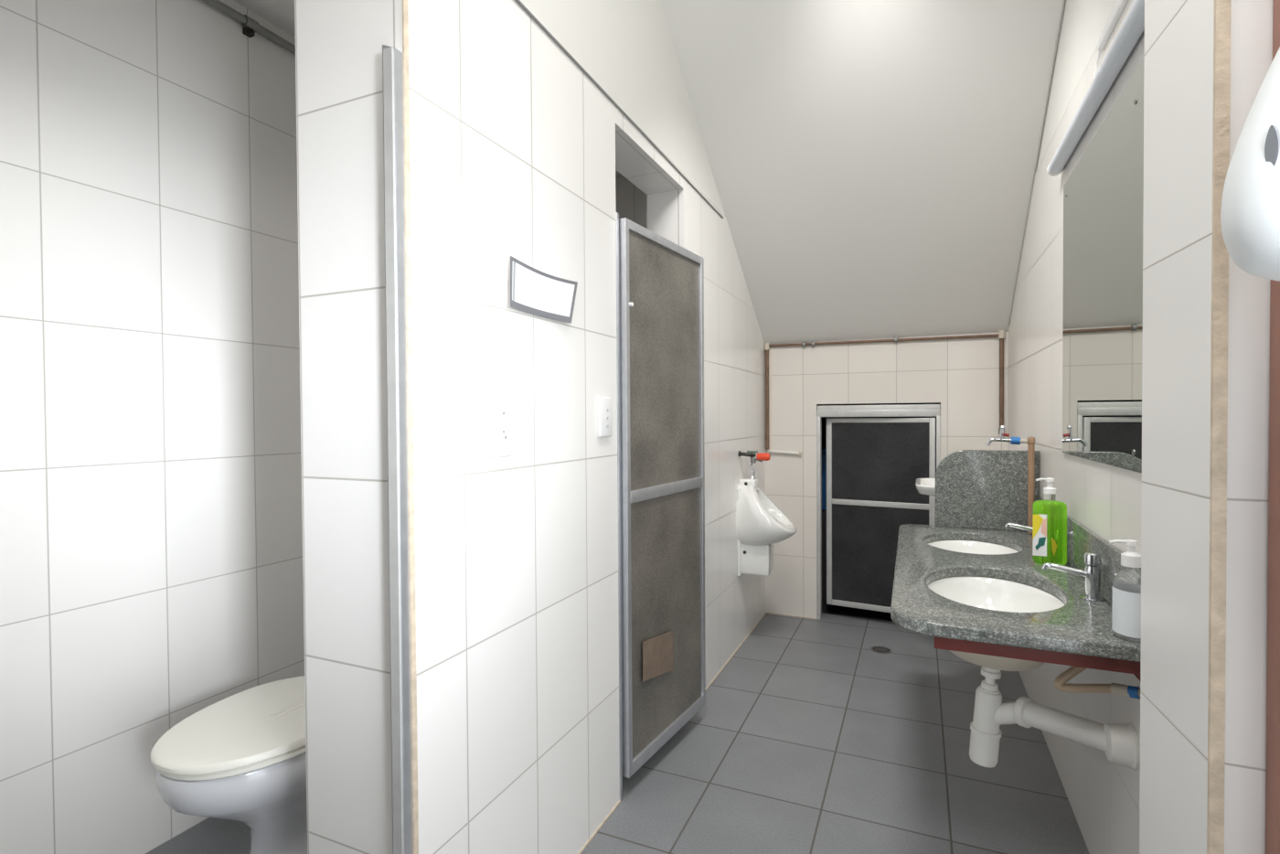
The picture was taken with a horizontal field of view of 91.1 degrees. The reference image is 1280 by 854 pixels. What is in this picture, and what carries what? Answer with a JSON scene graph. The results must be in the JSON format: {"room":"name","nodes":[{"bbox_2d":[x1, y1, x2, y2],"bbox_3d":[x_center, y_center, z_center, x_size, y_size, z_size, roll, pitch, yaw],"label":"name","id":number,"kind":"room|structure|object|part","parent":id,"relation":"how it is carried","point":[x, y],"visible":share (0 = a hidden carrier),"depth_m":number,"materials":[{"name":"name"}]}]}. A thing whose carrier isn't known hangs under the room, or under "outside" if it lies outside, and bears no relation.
{"room":"public restroom","nodes":[
{"label":"public restroom","id":0,"kind":"room"},
{"bbox_2d":[0,0,304,853],"bbox_3d":[-1.780,-0.116,0.799,0.120,2.550,3.220,0,1,24],"label":"wall","id":1,"kind":"structure","parent":0,"point":[152,572],"depth_m":1.65,"materials":[{"name":"tile"}]},
{"bbox_2d":[202,0,295,53],"bbox_3d":[-1.475,-1.216,1.294,0.034,0.048,2.010,0,1,24],"label":"conduit","id":2,"kind":"object","parent":1,"relation":"attached to","point":[250,26],"visible":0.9,"depth_m":1.92,"materials":[{"name":"silver metal"}]},
{"bbox_2d":[234,0,622,177],"bbox_3d":[-1.066,-1.316,1.258,1.011,0.075,4.680,0,1,24],"label":"ceiling","id":3,"kind":"structure","parent":0,"point":[280,13],"depth_m":1.95,"materials":[{"name":"white paint"}]},
{"bbox_2d":[294,0,765,853],"bbox_3d":[-0.443,-0.409,1.374,0.275,3.100,5.366,0,1,24],"label":"wall","id":4,"kind":"structure","parent":0,"point":[516,152],"depth_m":1.32,"materials":[{"name":"tile"}]},
{"bbox_2d":[382,44,412,853],"bbox_3d":[-0.430,0.245,1.102,0.020,1.800,0.005,0,1,24],"label":"trim","id":5,"kind":"structure","parent":4,"relation":"attached to","point":[388,53],"depth_m":1.10,"materials":[{"name":"metal"}]},
{"bbox_2d":[402,0,418,853],"bbox_3d":[-0.407,0.100,1.117,0.003,2.090,0.012,0,1,24],"label":"trim","id":6,"kind":"structure","parent":4,"relation":"attached to","point":[405,3],"depth_m":1.11,"materials":[{"name":"paint"}]},
{"bbox_2d":[490,402,512,458],"bbox_3d":[-0.297,0.006,1.350,0.012,0.116,0.068,0,1,24],"label":"wall socket","id":7,"kind":"object","parent":4,"relation":"attached to","point":[500,413],"visible":1,"depth_m":1.34,"materials":[{"name":"white plastic"}]},
{"bbox_2d":[510,256,577,323],"bbox_3d":[-0.224,-0.319,1.500,0.013,0.115,0.309,0,1,24],"label":"paper notice","id":8,"kind":"object","parent":4,"relation":"attached to","point":[533,291],"visible":1,"depth_m":1.49,"materials":[{"name":"white paper"}]},
{"bbox_2d":[597,396,612,437],"bbox_3d":[-0.099,-0.028,1.793,0.014,0.112,0.074,0,1,24],"label":"power outlet","id":9,"kind":"object","parent":4,"relation":"attached to","point":[604,404],"visible":1,"depth_m":1.78,"materials":[{"name":"white plastic"}]},
{"bbox_2d":[615,212,622,800],"bbox_3d":[-0.076,0.245,1.895,0.034,1.770,0.015,0,1,24],"label":"trim","id":10,"kind":"structure","parent":4,"relation":"attached to","point":[616,213],"depth_m":1.89,"materials":[{"name":"metal"}]},
{"bbox_2d":[515,0,723,218],"bbox_3d":[0.014,-0.957,2.055,0.007,0.034,1.800,0,1,24],"label":"trim","id":11,"kind":"structure","parent":4,"relation":"attached to","point":[518,2],"depth_m":1.78,"materials":[{"name":"grey"}]},
{"bbox_2d":[618,217,705,778],"bbox_3d":[0.096,0.215,2.134,0.052,1.691,0.565,0,1,32],"label":"door","id":12,"kind":"structure","parent":4,"relation":"in","point":[661,282],"depth_m":2.09,"materials":[{"name":"metal"}]},
{"bbox_2d":[642,629,672,681],"bbox_3d":[0.061,0.752,2.058,0.002,0.160,0.205,0,1,30],"label":"cardboard sheet","id":13,"kind":"object","parent":12,"relation":"attached to","point":[657,651],"visible":1,"depth_m":2.05,"materials":[{"name":"brown cardboard"}]},
{"bbox_3d":[0.090,-0.206,2.131,0.006,0.794,0.518,0,1,30],"label":"panel","id":14,"kind":"part","parent":12,"relation":"part of","materials":[{"name":"plastic"}]},
{"bbox_3d":[0.088,-0.617,2.124,0.024,0.028,0.518,0,1,30],"label":"rail","id":15,"kind":"part","parent":12,"relation":"part of","materials":[{"name":"metal"}]},
{"bbox_3d":[0.096,0.625,2.144,0.006,0.791,0.518,0,1,30],"label":"panel","id":16,"kind":"part","parent":12,"relation":"part of","materials":[{"name":"plastic"}]},
{"bbox_3d":[0.093,0.210,2.137,0.024,0.038,0.518,0,1,30],"label":"rail","id":17,"kind":"part","parent":12,"relation":"part of","materials":[{"name":"metal"}]},
{"bbox_3d":[0.098,1.040,2.151,0.024,0.040,0.518,0,1,30],"label":"rail","id":18,"kind":"part","parent":12,"relation":"part of","materials":[{"name":"metal"}]},
{"bbox_2d":[577,611,816,853],"bbox_3d":[0.334,1.117,2.427,0.296,0.005,2.668,0,1,24],"label":"trim","id":19,"kind":"structure","parent":4,"relation":"attached to","point":[618,803],"depth_m":2.75,"materials":[{"name":"paint"}]},
{"bbox_2d":[737,450,770,479],"bbox_3d":[0.572,0.189,3.139,0.151,0.142,0.062,0,1,24],"label":"valve","id":20,"kind":"object","parent":4,"relation":"attached to","point":[765,456],"visible":1,"depth_m":3.14,"materials":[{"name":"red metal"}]},
{"bbox_3d":[0.615,0.149,3.127,0.063,0.040,0.040,0,1,24],"label":"handle","id":21,"kind":"part","parent":20,"relation":"part of","materials":[{"name":"orange plastic"}]},
{"bbox_2d":[736,478,796,575],"bbox_3d":[0.637,0.500,3.130,0.276,0.481,0.280,0,1,24],"label":"urinal","id":22,"kind":"object","parent":4,"relation":"attached to","point":[760,524],"visible":1,"depth_m":3.08,"materials":[{"name":"white ceramic"}]},
{"bbox_3d":[0.519,0.523,3.183,0.016,0.435,0.150,0,1,24],"label":"plate","id":23,"kind":"part","parent":22,"relation":"part of","materials":[{"name":"white ceramic"}]},
{"bbox_2d":[736,483,796,544],"bbox_3d":[0.637,0.431,3.129,0.276,0.326,0.280,0,1,24],"label":"bowl","id":24,"kind":"object","parent":22,"relation":"on","point":[759,521],"depth_m":3.06,"materials":[{"name":"white ceramic"}]},
{"bbox_2d":[145,613,1088,853],"bbox_3d":[0.488,1.161,1.611,3.669,0.060,6.500,0,1,24],"label":"floor","id":25,"kind":"structure","parent":0,"point":[810,739],"depth_m":2.06,"materials":[{"name":"tile"}]},
{"bbox_2d":[149,675,307,853],"bbox_3d":[-0.828,0.756,1.693,0.392,0.765,0.834,0,1,24],"label":"toilet","id":26,"kind":"object","parent":25,"relation":"on","point":[241,756],"visible":0.41,"depth_m":1.40,"materials":[{"name":"white ceramic"}]},
{"bbox_3d":[-0.901,0.704,1.527,0.386,0.027,0.474,0,1,24],"label":"lid","id":27,"kind":"part","parent":26,"relation":"part of","materials":[{"name":"white plastic"}]},
{"bbox_3d":[-0.901,0.727,1.527,0.378,0.017,0.456,0,1,24],"label":"seat","id":28,"kind":"part","parent":26,"relation":"part of","materials":[{"name":"white plastic"}]},
{"bbox_3d":[-0.841,0.935,1.664,0.392,0.407,0.754,0,1,24],"label":"bowl","id":29,"kind":"part","parent":26,"relation":"part of","materials":[{"name":"white ceramic"}]},
{"bbox_2d":[870,645,892,653],"bbox_3d":[1.191,1.100,3.103,0.100,0.005,0.100,0,1,24],"label":"floor drain","id":30,"kind":"object","parent":25,"relation":"on","point":[879,649],"visible":1,"depth_m":3.10,"materials":[{"name":"silver metal"}]},
{"bbox_3d":[1.191,1.100,3.103,0.079,0.003,0.079,0,1,24],"label":"plate","id":31,"kind":"part","parent":30,"relation":"part of","materials":[{"name":"grey metal"}]},
{"bbox_2d":[615,175,647,228],"bbox_3d":[-0.405,-0.157,2.748,1.011,2.550,1.460,0,1,24],"label":"wall","id":32,"kind":"structure","parent":0,"point":[631,202],"depth_m":3.28,"materials":[{"name":"tile"}]},
{"bbox_2d":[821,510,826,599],"bbox_3d":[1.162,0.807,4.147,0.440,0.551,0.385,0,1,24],"label":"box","id":33,"kind":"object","parent":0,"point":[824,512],"visible":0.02,"depth_m":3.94,"materials":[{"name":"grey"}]},
{"bbox_2d":[821,446,826,510],"bbox_3d":[1.160,0.331,4.142,0.400,0.390,0.340,0,1,24],"label":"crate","id":34,"kind":"object","parent":33,"relation":"on","point":[824,448],"visible":0.02,"depth_m":3.98,"materials":[{"name":"blue plastic"}]},
{"bbox_2d":[660,0,1066,344],"bbox_3d":[0.168,-1.195,1.107,1.617,1.689,5.400,0,1,24],"label":"ceiling","id":35,"kind":"structure","parent":0,"point":[872,163],"depth_m":2.49,"materials":[{"name":"white paint"}]},
{"bbox_2d":[764,331,1008,621],"bbox_3d":[1.557,0.211,4.000,2.200,1.750,1.234,0,1,24],"label":"wall","id":36,"kind":"structure","parent":0,"point":[961,375],"depth_m":3.53,"materials":[{"name":"tile"}]},
{"bbox_2d":[768,349,771,449],"bbox_3d":[0.762,-0.159,3.666,0.011,0.590,0.008,0,1,24],"label":"trim","id":37,"kind":"structure","parent":36,"relation":"attached to","point":[770,350],"depth_m":3.66,"materials":[{"name":"beige metal"}]},
{"bbox_2d":[767,448,801,455],"bbox_3d":[0.835,0.146,3.630,0.196,0.031,0.026,0,1,24],"label":"wall bar","id":38,"kind":"object","parent":36,"relation":"attached to","point":[769,450],"visible":1,"depth_m":3.62,"materials":[{"name":"white plastic"}]},
{"bbox_2d":[816,404,940,619],"bbox_3d":[1.308,0.487,3.470,0.637,1.218,0.066,0,1,24],"label":"door frame","id":39,"kind":"structure","parent":36,"relation":"attached to","point":[896,410],"depth_m":3.51,"materials":[{"name":"metal"}]},
{"bbox_2d":[826,417,935,612],"bbox_3d":[1.323,0.486,3.479,0.568,1.070,0.022,0,1,30],"label":"door","id":40,"kind":"structure","parent":36,"relation":"in","point":[874,464],"depth_m":3.50,"materials":[{"name":"metal"}]},
{"bbox_3d":[1.327,1.006,3.487,0.510,0.030,0.022,0,1,30],"label":"rail","id":41,"kind":"part","parent":40,"relation":"part of","materials":[{"name":"metal"}]},
{"bbox_3d":[1.323,0.426,3.478,0.510,0.030,0.022,0,1,30],"label":"rail","id":42,"kind":"part","parent":40,"relation":"part of","materials":[{"name":"metal"}]},
{"bbox_3d":[1.325,0.716,3.482,0.510,0.550,0.006,0,1,30],"label":"panel","id":43,"kind":"part","parent":40,"relation":"part of","materials":[{"name":"black plastic"}]},
{"bbox_3d":[1.320,-0.037,3.470,0.510,0.025,0.022,0,1,30],"label":"rail","id":44,"kind":"part","parent":40,"relation":"part of","materials":[{"name":"metal"}]},
{"bbox_3d":[1.322,0.193,3.474,0.510,0.435,0.006,0,1,30],"label":"panel","id":45,"kind":"part","parent":40,"relation":"part of","materials":[{"name":"black plastic"}]},
{"bbox_2d":[764,330,1004,449],"bbox_3d":[1.285,-0.182,3.420,1.221,0.627,0.033,0,1,24],"label":"pipe","id":46,"kind":"object","parent":36,"relation":"attached to","point":[1001,333],"visible":0.99,"depth_m":3.36,"materials":[{"name":"brown metal"}]},
{"bbox_2d":[1007,0,1144,853],"bbox_3d":[1.427,-0.433,2.075,0.100,3.100,2.566,0,1,24],"label":"wall","id":47,"kind":"structure","parent":0,"point":[1103,794],"depth_m":1.88,"materials":[{"name":"tile"}]},
{"bbox_2d":[915,478,934,496],"bbox_3d":[1.458,0.357,2.795,0.425,0.216,0.384,0,1,24],"label":"utility sink","id":48,"kind":"object","parent":47,"relation":"attached to","point":[923,485],"visible":0.16,"depth_m":2.74,"materials":[{"name":"white ceramic"}]},
{"bbox_2d":[1019,436,1034,533],"bbox_3d":[1.450,0.211,2.354,0.028,0.354,0.137,0,1,16],"label":"supply pipe","id":49,"kind":"object","parent":47,"relation":"attached to","point":[1030,441],"visible":0.99,"depth_m":2.29,"materials":[{"name":"brown plastic"}]},
{"bbox_2d":[985,425,1020,446],"bbox_3d":[1.408,0.034,2.439,0.118,0.080,0.030,0,1,24],"label":"tap","id":50,"kind":"object","parent":49,"relation":"attached to","point":[1013,440],"visible":1,"depth_m":2.43,"materials":[{"name":"silver metal"}]},
{"bbox_3d":[1.394,0.058,2.446,0.087,0.033,0.016,0,1,24],"label":"spout","id":51,"kind":"part","parent":50,"relation":"part of","materials":[{"name":"silver metal"}]},
{"bbox_3d":[1.406,0.022,2.440,0.024,0.057,0.020,0,1,24],"label":"stem","id":52,"kind":"part","parent":50,"relation":"part of","materials":[{"name":"silver metal"}]},
{"bbox_2d":[1008,0,1065,325],"bbox_3d":[1.406,-1.172,2.155,0.006,1.372,2.123,0,1,24],"label":"trim","id":53,"kind":"structure","parent":47,"relation":"attached to","point":[1063,3],"depth_m":2.31,"materials":[{"name":"grey"}]},
{"bbox_2d":[934,636,1140,681],"bbox_3d":[1.052,0.467,1.830,0.379,0.069,1.232,0,1,24],"label":"support frame","id":54,"kind":"object","parent":47,"relation":"attached to","point":[1121,666],"visible":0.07,"depth_m":1.26,"materials":[{"name":"red metal"}]},
{"bbox_2d":[890,449,1141,661],"bbox_3d":[1.011,0.265,1.858,0.482,0.332,1.303,0,1,24],"label":"countertop","id":55,"kind":"structure","parent":54,"relation":"on","point":[977,492],"depth_m":1.75,"materials":[{"name":"grey stone"}]},
{"bbox_2d":[927,539,1018,554],"bbox_3d":[1.141,0.502,2.162,0.318,0.150,0.413,0,1,24],"label":"washbasin","id":56,"kind":"object","parent":55,"relation":"in","point":[973,547],"visible":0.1,"depth_m":2.32,"materials":[{"name":"white ceramic"}]},
{"bbox_2d":[927,576,1065,671],"bbox_3d":[0.902,0.512,1.608,0.329,0.150,0.471,0,1,24],"label":"washbasin","id":57,"kind":"object","parent":55,"relation":"in","point":[986,592],"visible":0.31,"depth_m":1.75,"materials":[{"name":"white ceramic"}]},
{"bbox_3d":[0.901,0.506,1.607,0.329,0.138,0.471,0,1,24],"label":"bowl","id":58,"kind":"part","parent":57,"relation":"part of","materials":[{"name":"white ceramic"}]},
{"bbox_2d":[969,666,1140,770],"bbox_3d":[0.945,0.716,1.449,0.111,0.254,0.365,-1,1,-35],"label":"trap","id":59,"kind":"object","parent":57,"relation":"attached to","point":[1120,743],"visible":0.96,"depth_m":1.48,"materials":[{"name":"white plastic"}]},
{"bbox_2d":[969,730,1000,767],"bbox_3d":[0.863,0.801,1.574,0.069,0.081,0.064,0,1,24],"label":"cup","id":60,"kind":"object","parent":59,"relation":"on","point":[984,747],"depth_m":1.55,"materials":[{"name":"white plastic"}]},
{"bbox_2d":[1004,522,1032,531],"bbox_3d":[1.272,0.342,2.068,0.126,0.108,0.044,0,1,24],"label":"tap","id":61,"kind":"object","parent":55,"relation":"on","point":[1008,525],"visible":0.32,"depth_m":2.07,"materials":[{"name":"silver metal"}]},
{"bbox_2d":[1032,477,1066,565],"bbox_3d":[1.192,0.274,1.832,0.071,0.252,0.066,-1,1,-12],"label":"soap bottle","id":62,"kind":"object","parent":55,"relation":"on","point":[1049,514],"visible":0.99,"depth_m":1.81,"materials":[{"name":"green plastic"}]},
{"bbox_2d":[1032,513,1043,539],"bbox_3d":[1.161,0.293,1.833,0.001,0.077,0.038,-1,1,-11],"label":"print","id":63,"kind":"object","parent":62,"relation":"on","point":[1037,518],"depth_m":1.83,"materials":[{"name":"yellow paper"}]},
{"bbox_2d":[1035,537,1045,550],"bbox_3d":[1.163,0.339,1.824,0.001,0.045,0.038,-1,1,-11],"label":"print","id":64,"kind":"object","parent":62,"relation":"attached to","point":[1040,542],"depth_m":1.82,"materials":[{"name":"teal paper"}]},
{"bbox_2d":[1041,517,1046,536],"bbox_3d":[1.165,0.288,1.812,0.001,0.057,0.021,-1,1,-11],"label":"print","id":65,"kind":"object","parent":62,"relation":"on","point":[1043,519],"depth_m":1.81,"materials":[{"name":"beige"}]},
{"bbox_2d":[1051,537,1057,556],"bbox_3d":[1.186,0.344,1.798,0.020,0.055,0.001,-1,1,-11],"label":"print","id":66,"kind":"object","parent":62,"relation":"attached to","point":[1054,540],"depth_m":1.80,"materials":[{"name":"yellow paper"}]},
{"bbox_2d":[1041,552,1103,601],"bbox_3d":[1.033,0.352,1.502,0.126,0.108,0.044,0,1,24],"label":"tap","id":67,"kind":"object","parent":55,"relation":"on","point":[1093,561],"visible":1,"depth_m":1.48,"materials":[{"name":"silver metal"}]},
{"bbox_3d":[1.018,0.343,1.508,0.095,0.028,0.016,0,1,24],"label":"spout","id":68,"kind":"part","parent":67,"relation":"part of","materials":[{"name":"silver metal"}]},
{"bbox_2d":[1109,539,1141,642],"bbox_3d":[0.963,0.316,1.231,0.071,0.190,0.064,-1,1,-33],"label":"hand soap bottle","id":69,"kind":"object","parent":55,"relation":"on","point":[1126,584],"visible":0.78,"depth_m":1.21,"materials":[{"name":"white plastic"}]},
{"bbox_2d":[1036,496,1141,607],"bbox_3d":[1.243,0.333,1.802,0.012,0.134,1.175,0,1,24],"label":"backsplash","id":70,"kind":"structure","parent":47,"relation":"attached to","point":[1081,539],"depth_m":1.57,"materials":[{"name":"grey stone"}]},
{"bbox_2d":[1046,0,1144,176],"bbox_3d":[1.071,-0.809,1.448,0.043,0.059,1.153,0,1,24],"label":"lamp","id":71,"kind":"object","parent":47,"relation":"attached to","point":[1132,28],"visible":1,"depth_m":1.43,"materials":[{"name":"white plastic"}]},
{"bbox_2d":[1054,666,1140,699],"bbox_3d":[0.988,0.503,1.339,0.130,0.125,0.155,-1,1,-44],"label":"supply hose","id":72,"kind":"object","parent":47,"relation":"attached to","point":[1060,682],"visible":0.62,"depth_m":1.31,"materials":[{"name":"beige"}]},
{"bbox_2d":[1062,57,1144,473],"bbox_3d":[1.109,-0.323,1.492,0.008,0.821,0.978,0,1,24],"label":"wall mirror","id":73,"kind":"object","parent":47,"relation":"attached to","point":[1104,193],"visible":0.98,"depth_m":1.49,"materials":[{"name":"clear glass"}]},
{"bbox_2d":[1093,0,1128,78],"bbox_3d":[1.021,-0.889,1.299,0.012,0.114,0.633,0,1,24],"label":"cable raceway","id":74,"kind":"object","parent":47,"relation":"attached to","point":[1119,5],"visible":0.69,"depth_m":1.45,"materials":[{"name":"white plastic"}]},
{"bbox_2d":[1206,0,1231,853],"bbox_3d":[0.755,-0.408,0.816,0.015,3.100,0.007,0,1,24],"label":"trim","id":75,"kind":"structure","parent":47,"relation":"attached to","point":[1221,16],"depth_m":0.82,"materials":[{"name":"paint"}]},
{"bbox_2d":[1139,0,1273,853],"bbox_3d":[0.902,-0.410,0.876,0.263,3.100,0.223,0,1,24],"label":"wall pier","id":76,"kind":"object","parent":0,"point":[1178,74],"visible":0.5,"depth_m":0.87,"materials":[{"name":"tile"}]},
{"bbox_3d":[0.313,-0.384,-0.474,0.100,3.100,2.600,0,1,24],"label":"wall","id":77,"kind":"structure","parent":0,"visible":0},
{"bbox_2d":[1220,46,1279,281],"bbox_3d":[0.639,-0.283,0.576,0.156,0.290,0.134,0,1,24],"label":"soap dispenser","id":78,"kind":"object","parent":77,"relation":"attached to","point":[1250,209],"visible":1,"depth_m":0.58,"materials":[{"name":"white plastic"}]},
{"bbox_2d":[1265,0,1279,853],"bbox_3d":[0.817,-0.407,0.757,0.062,3.100,0.062,0,1,24],"label":"door frame","id":79,"kind":"structure","parent":77,"relation":"attached to","point":[1273,677],"depth_m":0.79,"materials":[{"name":"red wood"}]}
]}

